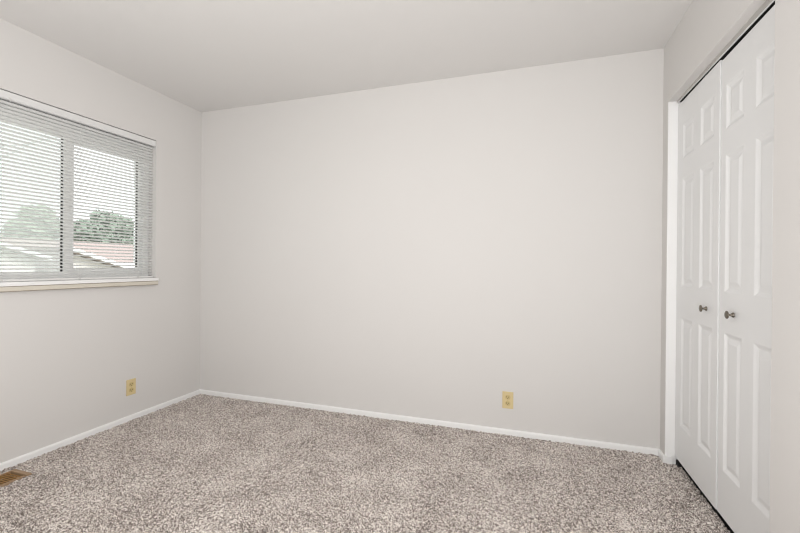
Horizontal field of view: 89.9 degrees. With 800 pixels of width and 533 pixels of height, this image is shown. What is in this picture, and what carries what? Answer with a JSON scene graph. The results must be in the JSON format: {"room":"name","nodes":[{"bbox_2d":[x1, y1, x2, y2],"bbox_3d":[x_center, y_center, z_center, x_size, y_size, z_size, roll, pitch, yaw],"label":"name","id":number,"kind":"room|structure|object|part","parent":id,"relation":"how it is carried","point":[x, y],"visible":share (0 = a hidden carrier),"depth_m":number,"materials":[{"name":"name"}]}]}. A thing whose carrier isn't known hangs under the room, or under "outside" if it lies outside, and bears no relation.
{"room":"empty bedroom","nodes":[
{"label":"empty bedroom","id":0,"kind":"room"},
{"bbox_2d":[0,18,201,462],"bbox_3d":[-2.332,-0.067,1.862,0.140,2.540,3.450,1,0,18],"label":"wall","id":1,"kind":"structure","parent":0,"point":[68,356],"depth_m":2.70,"materials":[{"name":"paint"}]},
{"bbox_2d":[0,98,158,291],"bbox_3d":[-2.084,-0.412,2.562,0.168,1.100,1.090,1,0,18],"label":"window","id":2,"kind":"structure","parent":1,"relation":"in","point":[15,286],"depth_m":2.57,"materials":[{"name":"white plastic"}]},
{"bbox_3d":[-2.190,-0.420,2.355,0.025,0.945,0.489,1,0,18],"label":"sash","id":3,"kind":"part","parent":2,"relation":"part of","materials":[{"name":"glass"}]},
{"bbox_2d":[0,89,155,281],"bbox_3d":[-2.045,-0.437,2.562,0.055,1.042,1.056,1,0,18],"label":"mini blind","id":4,"kind":"object","parent":2,"relation":"attached to","point":[5,95],"visible":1,"depth_m":2.52,"materials":[{"name":"white plastic"}]},
{"bbox_3d":[-2.181,-0.419,2.184,0.029,0.996,0.002,1,0,18],"label":"ladder cord","id":5,"kind":"part","parent":4,"relation":"part of","materials":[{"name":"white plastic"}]},
{"bbox_3d":[-2.040,-0.936,2.560,0.027,0.042,1.056,1,0,18],"label":"head rail","id":6,"kind":"part","parent":4,"relation":"part of","materials":[{"name":"white metal"}]},
{"bbox_3d":[-2.061,0.078,2.568,0.026,0.012,1.047,1,0,18],"label":"rail","id":7,"kind":"part","parent":4,"relation":"part of","materials":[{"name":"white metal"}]},
{"bbox_3d":[-2.057,-0.419,2.566,0.029,0.996,0.002,1,0,18],"label":"ladder cord","id":8,"kind":"part","parent":4,"relation":"part of","materials":[{"name":"white fabric"}]},
{"bbox_3d":[-1.934,-0.419,2.945,0.029,0.996,0.002,1,0,18],"label":"ladder cord","id":9,"kind":"part","parent":4,"relation":"part of","materials":[{"name":"white fabric"}]},
{"bbox_3d":[-2.055,0.096,2.553,0.100,0.022,1.090,1,0,18],"label":"sill","id":10,"kind":"part","parent":2,"relation":"part of","materials":[{"name":"white paint"}]},
{"bbox_3d":[-2.072,-0.420,2.803,0.025,0.945,0.530,1,0,18],"label":"sash","id":11,"kind":"part","parent":2,"relation":"part of","materials":[{"name":"glass"}]},
{"bbox_3d":[-2.071,-0.395,2.808,0.004,0.825,0.450,1,0,18],"label":"glass pane","id":12,"kind":"part","parent":2,"relation":"part of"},
{"bbox_2d":[0,390,199,470],"bbox_3d":[-2.270,1.095,1.836,0.012,0.057,3.438,1,0,18],"label":"baseboard","id":13,"kind":"structure","parent":1,"relation":"attached to","point":[23,458],"depth_m":2.59,"materials":[{"name":"white paint"}]},
{"bbox_2d":[126,378,135,395],"bbox_3d":[-1.931,0.866,2.878,0.008,0.113,0.071,1,0,18],"label":"electrical outlet","id":14,"kind":"object","parent":1,"relation":"attached to","point":[130,384],"visible":1,"depth_m":2.87,"materials":[{"name":"beige plastic"}]},
{"bbox_2d":[0,0,692,111],"bbox_3d":[-0.290,-1.369,1.197,4.413,0.100,3.690,1,0,18],"label":"ceiling","id":15,"kind":"structure","parent":0,"point":[202,55],"depth_m":2.31,"materials":[{"name":"white paint"}]},
{"bbox_2d":[0,394,729,532],"bbox_3d":[-0.600,1.166,1.298,3.563,0.106,3.450,1,0,18],"label":"floor","id":16,"kind":"structure","parent":0,"point":[201,463],"depth_m":2.08,"materials":[{"name":"beige carpet"}]},
{"bbox_2d":[0,469,31,486],"bbox_3d":[-2.072,1.112,2.016,0.138,0.027,0.295,1,0,18],"label":"floor vent","id":17,"kind":"object","parent":16,"relation":"in","point":[6,478],"visible":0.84,"depth_m":2.12,"materials":[{"name":"brown metal"}]},
{"bbox_2d":[200,48,663,448],"bbox_3d":[0.253,-0.049,2.898,4.413,2.540,0.120,1,0,18],"label":"wall","id":18,"kind":"structure","parent":0,"point":[434,249],"depth_m":2.80,"materials":[{"name":"paint"}]},
{"bbox_2d":[199,389,659,455],"bbox_3d":[-0.091,1.109,2.940,3.473,0.057,0.012,1,0,18],"label":"baseboard","id":19,"kind":"structure","parent":18,"relation":"attached to","point":[554,438],"depth_m":2.79,"materials":[{"name":"white paint"}]},
{"bbox_2d":[502,391,512,408],"bbox_3d":[0.720,0.893,2.678,0.071,0.113,0.008,1,0,18],"label":"electrical outlet","id":20,"kind":"object","parent":18,"relation":"attached to","point":[507,397],"visible":1,"depth_m":2.67,"materials":[{"name":"beige plastic"}]},
{"bbox_2d":[676,459,733,532],"bbox_3d":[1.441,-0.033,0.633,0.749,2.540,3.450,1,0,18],"label":"gap","id":21,"kind":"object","parent":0,"point":[678,463],"depth_m":1.97,"materials":[{"name":"black"}]},
{"bbox_2d":[660,0,799,532],"bbox_3d":[1.091,-0.036,0.747,0.115,2.540,3.450,1,0,18],"label":"wall","id":22,"kind":"structure","parent":0,"point":[705,29],"depth_m":1.27,"materials":[{"name":"paint"}]},
{"bbox_2d":[658,450,672,463],"bbox_3d":[1.036,1.120,0.759,0.046,0.066,3.438,1,0,18],"label":"baseboard","id":23,"kind":"structure","parent":22,"relation":"attached to","point":[667,459],"depth_m":2.30,"materials":[{"name":"white paint"}]},
{"bbox_2d":[665,101,680,463],"bbox_3d":[1.590,0.104,2.286,0.117,2.099,0.026,1,0,18],"label":"trim","id":24,"kind":"structure","parent":22,"relation":"attached to","point":[672,161],"depth_m":2.30,"materials":[{"name":"white paint"}]},
{"bbox_2d":[675,60,722,508],"bbox_3d":[1.500,0.083,2.035,0.062,1.998,0.532,1,0,18],"label":"bifold door","id":25,"kind":"structure","parent":22,"relation":"in","point":[699,113],"depth_m":1.98,"materials":[{"name":"white paint"}]},
{"bbox_3d":[1.550,0.083,2.145,0.034,1.998,0.290,1,0,18],"label":"door","id":26,"kind":"part","parent":25,"relation":"part of","materials":[{"name":"white paint"}]},
{"bbox_3d":[1.437,0.199,1.902,0.028,0.033,0.033,1,0,18],"label":"knob","id":27,"kind":"part","parent":25,"relation":"part of","materials":[{"name":"silver metal"}]},
{"bbox_3d":[1.468,0.083,1.893,0.034,1.998,0.241,1,0,18],"label":"door","id":28,"kind":"part","parent":25,"relation":"part of","materials":[{"name":"white paint"}]},
{"bbox_2d":[677,0,774,103],"bbox_3d":[1.422,-0.932,1.790,0.003,0.028,1.053,1,0,18],"label":"trim","id":29,"kind":"structure","parent":22,"relation":"attached to","point":[767,2],"depth_m":1.64,"materials":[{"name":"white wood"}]},
{"bbox_2d":[680,1,774,101],"bbox_3d":[1.445,-0.931,1.783,0.039,0.029,1.053,1,0,18],"label":"trim","id":30,"kind":"structure","parent":22,"relation":"attached to","point":[749,29],"depth_m":1.65,"materials":[{"name":"black"}]},
{"bbox_2d":[717,5,774,532],"bbox_3d":[1.338,0.088,1.534,0.066,1.992,0.511,1,0,18],"label":"bifold door","id":31,"kind":"structure","parent":22,"relation":"in","point":[747,91],"depth_m":1.55,"materials":[{"name":"white paint"}]},
{"bbox_3d":[1.355,0.199,1.649,0.028,0.033,0.033,1,0,18],"label":"knob","id":32,"kind":"part","parent":31,"relation":"part of","materials":[{"name":"silver metal"}]},
{"bbox_3d":[1.393,0.088,1.651,0.034,1.992,0.256,1,0,18],"label":"door","id":33,"kind":"part","parent":31,"relation":"part of","materials":[{"name":"white paint"}]},
{"bbox_3d":[1.314,0.088,1.407,0.034,1.992,0.255,1,0,18],"label":"door","id":34,"kind":"part","parent":31,"relation":"part of","materials":[{"name":"white paint"}]},
{"label":"outside","id":35,"kind":"structure","parent":0,"visible":0},
{"bbox_3d":[-26.684,1.944,24.759,59.400,0.200,75.000,1,0,18],"label":"ground","id":36,"kind":"structure","parent":35,"visible":0},
{"bbox_2d":[1,204,59,239],"bbox_3d":[-17.804,-0.621,19.573,2.217,5.122,2.645,1,0,18],"label":"leafy tree","id":37,"kind":"object","parent":36,"relation":"on","point":[30,204],"visible":0.37,"depth_m":19.15,"materials":[{"name":"green plant"}]},
{"bbox_2d":[0,237,133,271],"bbox_3d":[-12.211,0.476,15.310,8.350,3.020,14.000,1,0,18],"label":"house","id":38,"kind":"structure","parent":36,"relation":"on","point":[12,240],"depth_m":11.76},
{"bbox_2d":[73,209,132,243],"bbox_3d":[-16.840,-0.651,22.644,2.381,5.180,3.384,1,0,18],"label":"leafy tree","id":39,"kind":"object","parent":36,"relation":"on","point":[95,209],"visible":0.38,"depth_m":22.20,"materials":[{"name":"green plant"}]},
{"bbox_2d":[120,217,133,243],"bbox_3d":[-19.202,-0.808,28.375,3.092,5.420,4.877,1,0,18],"label":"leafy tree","id":40,"kind":"object","parent":36,"relation":"on","point":[130,217],"visible":0.02,"depth_m":27.76,"materials":[{"name":"green plant"}]}
]}

